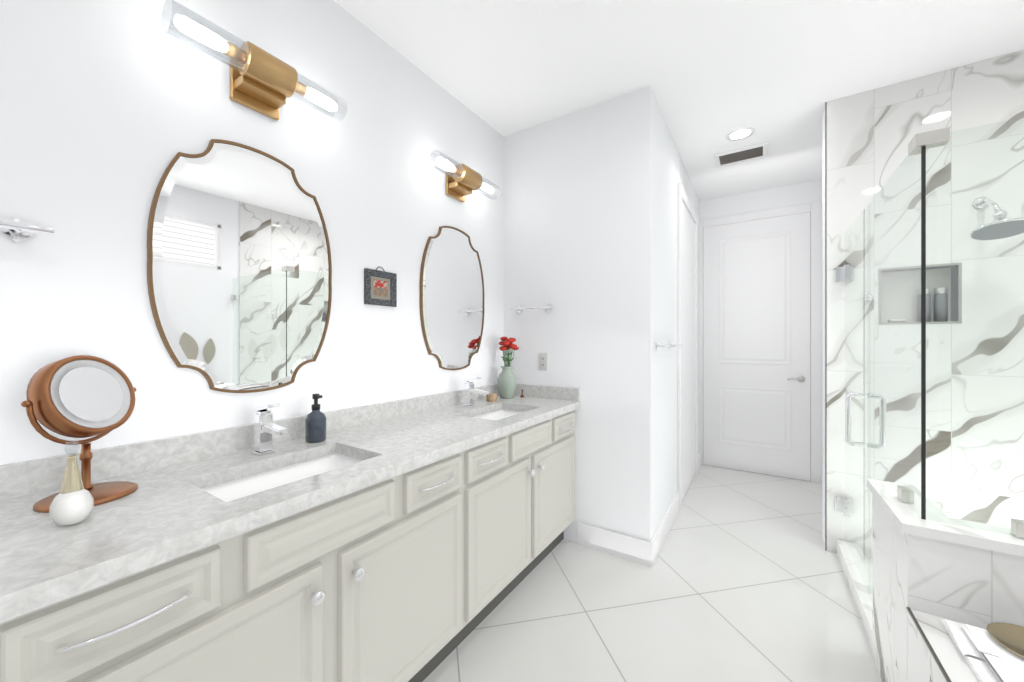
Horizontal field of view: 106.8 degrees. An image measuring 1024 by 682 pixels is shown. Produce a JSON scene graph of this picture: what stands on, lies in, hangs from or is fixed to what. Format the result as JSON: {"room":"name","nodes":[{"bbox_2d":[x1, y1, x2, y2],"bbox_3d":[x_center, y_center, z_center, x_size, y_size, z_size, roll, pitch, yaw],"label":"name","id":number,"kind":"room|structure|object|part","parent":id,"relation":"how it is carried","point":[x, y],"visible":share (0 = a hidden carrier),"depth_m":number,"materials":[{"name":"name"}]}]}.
{"room":"bathroom","nodes":[
{"label":"bathroom","id":0,"kind":"room"},
{"bbox_2d":[0,0,503,464],"bbox_3d":[-1.320,-0.090,0.887,0.120,2.740,4.450,0,0,33],"label":"wall","id":1,"kind":"structure","parent":0,"point":[110,110],"depth_m":1.22,"materials":[{"name":"white paint"}]},
{"bbox_2d":[0,218,53,242],"bbox_3d":[-1.323,-0.270,0.692,0.085,0.060,0.620,0,0,33],"label":"towel rail","id":2,"kind":"object","parent":1,"relation":"attached to","point":[16,230],"visible":1,"depth_m":0.91,"materials":[{"name":"silver metal"}]},
{"bbox_3d":[-1.182,-0.270,0.911,0.066,0.024,0.024,0,0,33],"label":"post","id":3,"kind":"part","parent":2,"relation":"part of","materials":[{"name":"silver metal"}]},
{"bbox_3d":[-1.213,-0.270,0.932,0.008,0.060,0.060,0,0,33],"label":"plate","id":4,"kind":"part","parent":2,"relation":"part of","materials":[{"name":"silver metal"}]},
{"bbox_2d":[147,139,331,392],"bbox_3d":[-0.924,-0.253,1.369,0.016,0.874,0.576,0,0,33],"label":"mirror","id":5,"kind":"object","parent":1,"relation":"attached to","point":[239,273],"visible":1,"depth_m":1.32,"materials":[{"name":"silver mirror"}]},
{"bbox_2d":[0,385,499,500],"bbox_3d":[-0.932,0.339,1.349,0.020,0.082,3.248,0,0,33],"label":"backsplash","id":6,"kind":"structure","parent":1,"relation":"attached to","point":[19,479],"depth_m":1.18,"materials":[{"name":"grey stone"}]},
{"bbox_2d":[161,0,346,122],"bbox_3d":[-0.866,-0.908,1.331,0.156,0.157,0.540,0,0,33],"label":"sconce","id":7,"kind":"object","parent":1,"relation":"attached to","point":[264,82],"visible":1,"depth_m":1.30,"materials":[{"name":"gold metal"}]},
{"bbox_3d":[-0.888,-0.880,1.346,0.065,0.030,0.140,0,0,33],"label":"arm","id":8,"kind":"part","parent":7,"relation":"part of"},
{"bbox_2d":[364,266,396,306],"bbox_3d":[-0.629,-0.263,1.824,0.016,0.187,0.175,0,0,33],"label":"picture frame","id":9,"kind":"object","parent":1,"relation":"attached to","point":[380,288],"visible":1,"depth_m":1.82,"materials":[{"name":"black"}]},
{"bbox_2d":[373,279,387,296],"bbox_3d":[-0.630,-0.253,1.825,0.001,0.075,0.079,0,0,33],"label":"art","id":10,"kind":"object","parent":9,"relation":"attached to","point":[380,286],"depth_m":1.82},
{"bbox_2d":[419,226,483,369],"bbox_3d":[-0.339,-0.250,2.271,0.016,0.848,0.556,0,0,33],"label":"mirror","id":11,"kind":"object","parent":1,"relation":"attached to","point":[451,287],"visible":0.98,"depth_m":2.23,"materials":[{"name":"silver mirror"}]},
{"bbox_2d":[428,151,500,201],"bbox_3d":[-0.280,-0.928,2.233,0.156,0.157,0.540,0,0,33],"label":"sconce","id":12,"kind":"object","parent":1,"relation":"attached to","point":[463,180],"visible":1,"depth_m":2.20,"materials":[{"name":"gold metal"}]},
{"bbox_3d":[-0.361,-0.955,2.060,0.042,0.042,0.127,0,0,33],"label":"bulb","id":13,"kind":"part","parent":12,"relation":"part of","materials":[{"name":"white glass"}]},
{"bbox_3d":[-0.302,-0.900,2.247,0.065,0.030,0.140,0,0,33],"label":"arm","id":14,"kind":"part","parent":12,"relation":"part of"},
{"bbox_2d":[504,85,699,541],"bbox_3d":[0.934,-0.090,3.430,1.130,2.740,2.270,0,0,33],"label":"wall","id":15,"kind":"structure","parent":0,"point":[591,225],"depth_m":2.37,"materials":[{"name":"white paint"}]},
{"bbox_2d":[510,303,552,313],"bbox_3d":[0.132,-0.220,2.553,0.300,0.060,0.072,0,0,33],"label":"towel bar","id":16,"kind":"object","parent":15,"relation":"attached to","point":[548,308],"visible":1,"depth_m":2.52,"materials":[{"name":"silver metal"}]},
{"bbox_3d":[0.054,-0.220,2.642,0.060,0.060,0.008,0,0,33],"label":"plate","id":17,"kind":"part","parent":16,"relation":"part of","materials":[{"name":"silver metal"}]},
{"bbox_3d":[0.245,-0.220,2.518,0.060,0.060,0.008,0,0,33],"label":"plate","id":18,"kind":"part","parent":16,"relation":"part of","materials":[{"name":"silver metal"}]},
{"bbox_2d":[539,353,547,369],"bbox_3d":[0.208,0.138,2.542,0.070,0.115,0.009,0,0,33],"label":"outlet","id":19,"kind":"object","parent":15,"relation":"attached to","point":[543,361],"visible":1,"depth_m":2.54,"materials":[{"name":"white plastic"}]},
{"bbox_2d":[514,385,579,400],"bbox_3d":[0.190,0.339,2.545,0.560,0.082,0.020,0,0,33],"label":"backsplash","id":20,"kind":"structure","parent":15,"relation":"attached to","point":[561,393],"depth_m":2.50,"materials":[{"name":"grey stone"}]},
{"bbox_2d":[577,522,652,566],"bbox_3d":[0.607,1.212,2.280,0.454,0.135,0.014,0,0,33],"label":"baseboard return","id":21,"kind":"object","parent":15,"relation":"attached to","point":[637,550],"visible":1,"depth_m":2.26,"materials":[{"name":"white paint"}]},
{"bbox_2d":[650,492,678,564],"bbox_3d":[1.030,1.212,2.528,0.014,0.135,0.863,0,0,33],"label":"baseboard","id":22,"kind":"structure","parent":15,"relation":"attached to","point":[662,532],"depth_m":2.45,"materials":[{"name":"white paint"}]},
{"bbox_2d":[654,341,682,350],"bbox_3d":[1.025,0.030,2.465,0.072,0.060,0.590,0,0,33],"label":"towel bar","id":23,"kind":"object","parent":15,"relation":"attached to","point":[669,345],"visible":0.96,"depth_m":2.26,"materials":[{"name":"silver metal"}]},
{"bbox_3d":[0.856,0.030,2.264,0.008,0.060,0.060,0,0,33],"label":"plate","id":24,"kind":"part","parent":23,"relation":"part of","materials":[{"name":"silver metal"}]},
{"bbox_3d":[0.883,0.030,2.247,0.056,0.018,0.018,0,0,33],"label":"post","id":25,"kind":"part","parent":23,"relation":"part of","materials":[{"name":"silver metal"}]},
{"bbox_2d":[678,182,697,508],"bbox_3d":[1.534,0.037,3.296,0.021,2.485,0.970,0,0,33],"label":"hall door","id":26,"kind":"structure","parent":15,"relation":"in","point":[688,340],"depth_m":3.25,"materials":[{"name":"white paint"}]},
{"bbox_2d":[698,451,700,468],"bbox_3d":[1.881,1.212,3.838,0.014,0.135,0.313,0,0,33],"label":"baseboard","id":27,"kind":"structure","parent":15,"relation":"attached to","point":[699,458],"depth_m":3.86,"materials":[{"name":"white paint"}]},
{"bbox_2d":[423,464,881,681],"bbox_3d":[0.626,1.310,0.965,3.460,0.060,6.900,0,0,33],"label":"floor","id":28,"kind":"structure","parent":0,"point":[743,579],"depth_m":1.81,"materials":[{"name":"tile"}]},
{"bbox_2d":[0,405,579,681],"bbox_3d":[-0.691,0.850,1.192,0.596,0.860,3.248,0,0,33],"label":"bathroom vanity","id":29,"kind":"object","parent":28,"relation":"on","point":[418,539],"depth_m":1.05,"materials":[{"name":"grey paint"}]},
{"bbox_3d":[-0.707,0.505,0.701,0.020,0.127,0.285,0,0,33],"label":"drawer","id":30,"kind":"part","parent":29,"relation":"part of","materials":[{"name":"grey paint"}]},
{"bbox_3d":[-0.686,0.505,0.687,0.036,0.009,0.178,0,0,33],"label":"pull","id":31,"kind":"part","parent":29,"relation":"part of","materials":[{"name":"silver metal"}]},
{"bbox_3d":[-0.641,0.855,0.802,0.020,0.530,0.498,0,0,33],"label":"door","id":32,"kind":"part","parent":29,"relation":"part of","materials":[{"name":"grey paint"}]},
{"bbox_2d":[0,397,579,612],"bbox_3d":[-0.697,0.400,1.196,0.582,0.040,3.248,0,0,33],"label":"countertop","id":33,"kind":"structure","parent":29,"relation":"on","point":[169,510],"depth_m":0.91,"materials":[{"name":"grey stone"}]},
{"bbox_2d":[49,440,93,525],"bbox_3d":[-0.920,0.293,0.795,0.090,0.171,0.061,0,0,33],"label":"perfume bottle","id":34,"kind":"object","parent":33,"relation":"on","point":[72,503],"visible":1,"depth_m":0.78,"materials":[{"name":"white glass"}]},
{"bbox_2d":[21,355,137,512],"bbox_3d":[-1.036,0.207,0.929,0.191,0.344,0.209,0,0,33],"label":"makeup mirror","id":35,"kind":"object","parent":33,"relation":"on","point":[81,396],"visible":0.9,"depth_m":0.92,"materials":[{"name":"orange metal"}]},
{"bbox_3d":[-1.035,0.130,0.940,0.085,0.133,0.119,0,0,33],"label":"glass","id":36,"kind":"part","parent":35,"relation":"part of","materials":[{"name":"white mirror"}]},
{"bbox_2d":[248,403,291,456],"bbox_3d":[-0.802,0.293,1.266,0.165,0.173,0.054,0,0,33],"label":"faucet","id":37,"kind":"object","parent":33,"relation":"on","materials":[{"name":"silver metal"}]},
{"bbox_2d":[200,449,363,496],"bbox_3d":[-0.668,0.493,1.161,0.322,0.169,0.497,0,0,33],"label":"sink","id":38,"kind":"object","parent":33,"relation":"in","point":[239,484],"depth_m":1.26,"materials":[{"name":"white ceramic"}]},
{"bbox_2d":[305,394,325,442],"bbox_3d":[-0.744,0.290,1.443,0.072,0.178,0.072,0,0,33],"label":"soap dispenser","id":39,"kind":"object","parent":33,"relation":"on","point":[315,425],"visible":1,"depth_m":1.42,"materials":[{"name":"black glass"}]},
{"bbox_2d":[464,377,491,408],"bbox_3d":[-0.205,0.293,2.185,0.165,0.173,0.054,0,0,33],"label":"faucet","id":40,"kind":"object","parent":33,"relation":"on","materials":[{"name":"silver metal"}]},
{"bbox_2d":[486,393,496,401],"bbox_3d":[-0.129,0.356,2.409,0.068,0.045,0.068,0,0,33],"label":"jar","id":41,"kind":"object","parent":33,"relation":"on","point":[491,397],"visible":0.96,"depth_m":2.38,"materials":[{"name":"brown wood"}]},
{"bbox_2d":[468,405,523,420],"bbox_3d":[-0.069,0.493,2.084,0.322,0.169,0.497,0,0,33],"label":"sink","id":42,"kind":"object","parent":33,"relation":"in","point":[503,411],"depth_m":2.29,"materials":[{"name":"white ceramic"}]},
{"bbox_2d":[497,337,518,398],"bbox_3d":[-0.024,0.174,2.525,0.161,0.409,0.164,0,0,33],"label":"flower vase","id":43,"kind":"object","parent":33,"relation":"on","point":[506,382],"visible":1,"depth_m":2.50,"materials":[{"name":"green ceramic"}]},
{"bbox_3d":[-0.499,0.655,0.971,0.034,0.038,0.038,0,0,33],"label":"knob","id":44,"kind":"part","parent":29,"relation":"part of","materials":[{"name":"silver metal"}]},
{"bbox_3d":[-0.490,0.505,1.035,0.020,0.127,0.417,0,0,33],"label":"drawer","id":45,"kind":"part","parent":29,"relation":"part of","materials":[{"name":"grey paint"}]},
{"bbox_3d":[-0.434,0.655,1.071,0.034,0.038,0.038,0,0,33],"label":"knob","id":46,"kind":"part","parent":29,"relation":"part of","materials":[{"name":"silver metal"}]},
{"bbox_3d":[-0.338,0.855,1.268,0.020,0.530,0.511,0,0,33],"label":"door","id":47,"kind":"part","parent":29,"relation":"part of","materials":[{"name":"grey paint"}]},
{"bbox_3d":[-0.275,0.505,1.365,0.020,0.127,0.280,0,0,33],"label":"drawer","id":48,"kind":"part","parent":29,"relation":"part of","materials":[{"name":"grey paint"}]},
{"bbox_3d":[-0.255,0.505,1.352,0.036,0.009,0.176,0,0,33],"label":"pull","id":49,"kind":"part","parent":29,"relation":"part of","materials":[{"name":"silver metal"}]},
{"bbox_3d":[-0.102,0.505,1.631,0.020,0.127,0.285,0,0,33],"label":"drawer","id":50,"kind":"part","parent":29,"relation":"part of","materials":[{"name":"grey paint"}]},
{"bbox_3d":[-0.082,0.505,1.618,0.036,0.009,0.178,0,0,33],"label":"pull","id":51,"kind":"part","parent":29,"relation":"part of","materials":[{"name":"silver metal"}]},
{"bbox_3d":[-0.045,0.855,1.720,0.020,0.530,0.495,0,0,33],"label":"door","id":52,"kind":"part","parent":29,"relation":"part of","materials":[{"name":"grey paint"}]},
{"bbox_3d":[0.104,0.505,1.950,0.020,0.127,0.405,0,0,33],"label":"drawer","id":53,"kind":"part","parent":29,"relation":"part of","materials":[{"name":"grey paint"}]},
{"bbox_3d":[0.096,0.655,1.887,0.034,0.038,0.038,0,0,33],"label":"knob","id":54,"kind":"part","parent":29,"relation":"part of","materials":[{"name":"silver metal"}]},
{"bbox_3d":[0.152,0.655,1.974,0.034,0.038,0.038,0,0,33],"label":"knob","id":55,"kind":"part","parent":29,"relation":"part of","materials":[{"name":"silver metal"}]},
{"bbox_3d":[0.249,0.855,2.172,0.020,0.530,0.515,0,0,33],"label":"door","id":56,"kind":"part","parent":29,"relation":"part of","materials":[{"name":"grey paint"}]},
{"bbox_3d":[0.311,0.505,2.269,0.020,0.127,0.285,0,0,33],"label":"drawer","id":57,"kind":"part","parent":29,"relation":"part of","materials":[{"name":"grey paint"}]},
{"bbox_3d":[0.332,0.505,2.255,0.036,0.009,0.178,0,0,33],"label":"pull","id":58,"kind":"part","parent":29,"relation":"part of","materials":[{"name":"silver metal"}]},
{"bbox_2d":[872,493,1023,681],"bbox_3d":[1.828,0.938,1.056,1.140,0.685,0.437,0,0,33],"label":"wall","id":59,"kind":"structure","parent":28,"relation":"on","point":[975,586],"depth_m":1.16,"materials":[{"name":"stone"}]},
{"bbox_2d":[837,539,871,647],"bbox_3d":[1.758,1.238,1.894,0.100,0.085,0.887,0,0,33],"label":"trim","id":60,"kind":"structure","parent":59,"relation":"attached to","point":[859,591],"depth_m":1.91,"materials":[{"name":"stone"}]},
{"bbox_2d":[835,119,1023,602],"bbox_3d":[2.064,0.269,1.455,1.161,1.847,1.290,0,0,33],"label":"glass","id":61,"kind":"object","parent":60,"relation":"on","point":[921,143],"visible":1,"depth_m":1.32,"materials":[{"name":"clear glass"}]},
{"bbox_3d":[1.681,0.385,1.866,0.071,0.264,0.024,0,0,33],"label":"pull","id":62,"kind":"part","parent":61,"relation":"part of","materials":[{"name":"silver metal"}]},
{"bbox_3d":[1.835,0.271,2.027,0.010,1.828,0.570,0,0,33],"label":"door","id":63,"kind":"part","parent":61,"relation":"part of","materials":[{"name":"clear glass"}]},
{"bbox_2d":[867,479,1023,556],"bbox_3d":[1.818,0.580,1.056,1.156,0.030,0.457,0,0,33],"label":"wall cap","id":64,"kind":"object","parent":59,"relation":"on","point":[905,518],"visible":0.74,"depth_m":1.16,"materials":[{"name":"stone"}]},
{"bbox_2d":[906,607,1023,681],"bbox_3d":[0.656,1.038,-0.746,1.143,0.484,3.859,0,0,33],"label":"tub deck","id":65,"kind":"object","parent":28,"relation":"on","point":[940,649],"visible":1,"depth_m":1.01,"materials":[{"name":"stone"}]},
{"bbox_2d":[987,622,1023,658],"bbox_3d":[1.352,0.777,0.970,0.176,0.035,0.176,0,0,33],"label":"tray","id":66,"kind":"object","parent":65,"relation":"on","point":[1009,637],"visible":0.98,"depth_m":1.02,"materials":[{"name":"beige wood"}]},
{"bbox_2d":[333,0,1023,200],"bbox_3d":[0.626,-1.500,0.965,3.460,0.080,6.900,0,0,33],"label":"ceiling","id":67,"kind":"structure","parent":0,"point":[776,75],"depth_m":1.95,"materials":[{"name":"white paint"}]},
{"bbox_2d":[726,127,754,140],"bbox_3d":[1.607,-1.456,2.677,0.170,0.006,0.170,0,0,33],"label":"recessed light","id":68,"kind":"object","parent":67,"relation":"in","point":[739,133],"visible":1,"depth_m":2.67,"materials":[{"name":"white paint"}]},
{"bbox_2d":[714,142,767,167],"bbox_3d":[1.795,-1.453,2.984,0.350,0.014,0.250,0,0,33],"label":"ceiling vent","id":69,"kind":"object","parent":67,"relation":"in","point":[744,154],"visible":0.98,"depth_m":2.98,"materials":[{"name":"white metal"}]},
{"bbox_2d":[700,179,821,219],"bbox_3d":[2.488,-0.090,3.702,1.180,2.740,0.120,0,0,33],"label":"wall","id":70,"kind":"structure","parent":0,"point":[786,196],"depth_m":3.67,"materials":[{"name":"white paint"}]},
{"bbox_2d":[699,201,821,482],"bbox_3d":[2.348,0.013,3.698,1.040,2.535,0.038,0,0,33],"label":"door frame","id":71,"kind":"structure","parent":70,"relation":"in","point":[754,299],"depth_m":3.63,"materials":[{"name":"white paint"}]},
{"bbox_3d":[2.340,-0.403,3.686,0.590,1.250,0.007,0,0,33],"label":"panel","id":72,"kind":"part","parent":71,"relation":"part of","materials":[{"name":"white paint"}]},
{"bbox_2d":[703,212,809,480],"bbox_3d":[2.348,0.051,3.698,0.870,2.442,0.037,0,0,33],"label":"door","id":73,"kind":"structure","parent":71,"relation":"attached to","point":[794,462],"depth_m":3.65,"materials":[{"name":"white paint"}]},
{"bbox_2d":[798,376,804,381],"bbox_3d":[2.640,0.350,3.468,0.060,0.060,0.045,0,0,33],"label":"rose","id":74,"kind":"object","parent":73,"relation":"attached to","point":[802,378],"visible":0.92,"depth_m":3.47,"materials":[{"name":"silver metal"}]},
{"bbox_2d":[822,105,957,547],"bbox_3d":[2.501,-0.090,2.024,1.310,2.740,0.120,0,0,33],"label":"wall","id":75,"kind":"structure","parent":0,"point":[823,325],"depth_m":2.39,"materials":[{"name":"white paint"}]},
{"bbox_2d":[825,102,826,550],"bbox_3d":[1.919,-0.089,2.325,0.005,2.739,0.010,0,0,33],"label":"trim","id":76,"kind":"structure","parent":75,"relation":"attached to","point":[825,326],"depth_m":2.32,"materials":[{"name":"silver metal"}]},
{"bbox_2d":[881,268,950,322],"bbox_3d":[2.304,-0.255,2.188,0.300,0.300,0.010,0,0,33],"label":"shower niche","id":77,"kind":"object","parent":75,"relation":"attached to","point":[932,281],"depth_m":2.19,"materials":[{"name":"white tile"}]},
{"bbox_2d":[878,262,961,324],"bbox_3d":[2.275,-0.255,2.144,0.324,0.324,0.096,0,0,33],"label":"trim","id":78,"kind":"structure","parent":75,"relation":"attached to","point":[959,321],"depth_m":2.07,"materials":[{"name":"grey"}]},
{"bbox_2d":[887,319,905,322],"bbox_3d":[2.216,-0.115,2.192,0.070,0.019,0.044,0,0,33],"label":"soap","id":79,"kind":"object","parent":78,"relation":"in","point":[893,320],"depth_m":2.18,"materials":[{"name":"white"}]},
{"bbox_2d":[917,288,930,321],"bbox_3d":[2.308,-0.200,2.132,0.052,0.188,0.052,0,0,33],"label":"bottle","id":80,"kind":"object","parent":78,"relation":"in","point":[928,311],"depth_m":2.11,"materials":[{"name":"grey plastic"}]},
{"bbox_2d":[934,287,947,321],"bbox_3d":[2.363,-0.200,2.096,0.052,0.188,0.052,0,0,33],"label":"bottle","id":81,"kind":"object","parent":78,"relation":"in","point":[938,304],"depth_m":2.08,"materials":[{"name":"grey plastic"}]},
{"bbox_2d":[827,50,1023,557],"bbox_3d":[2.414,-0.089,2.004,1.175,2.739,0.008,0,0,33],"label":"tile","id":82,"kind":"structure","parent":75,"relation":"attached to","point":[871,134],"depth_m":2.06,"materials":[{"name":"stone"}]},
{"bbox_2d":[862,294,872,301],"bbox_3d":[2.058,-0.250,2.197,0.044,0.044,0.052,0,0,33],"label":"hook","id":83,"kind":"object","parent":82,"relation":"attached to","point":[866,297],"depth_m":2.21,"materials":[{"name":"silver metal"}]},
{"bbox_2d":[969,196,1023,240],"bbox_3d":[2.360,-0.626,1.854,0.200,0.249,0.299,0,0,33],"label":"shower head","id":84,"kind":"object","parent":82,"relation":"attached to","point":[991,231],"depth_m":1.82}
]}

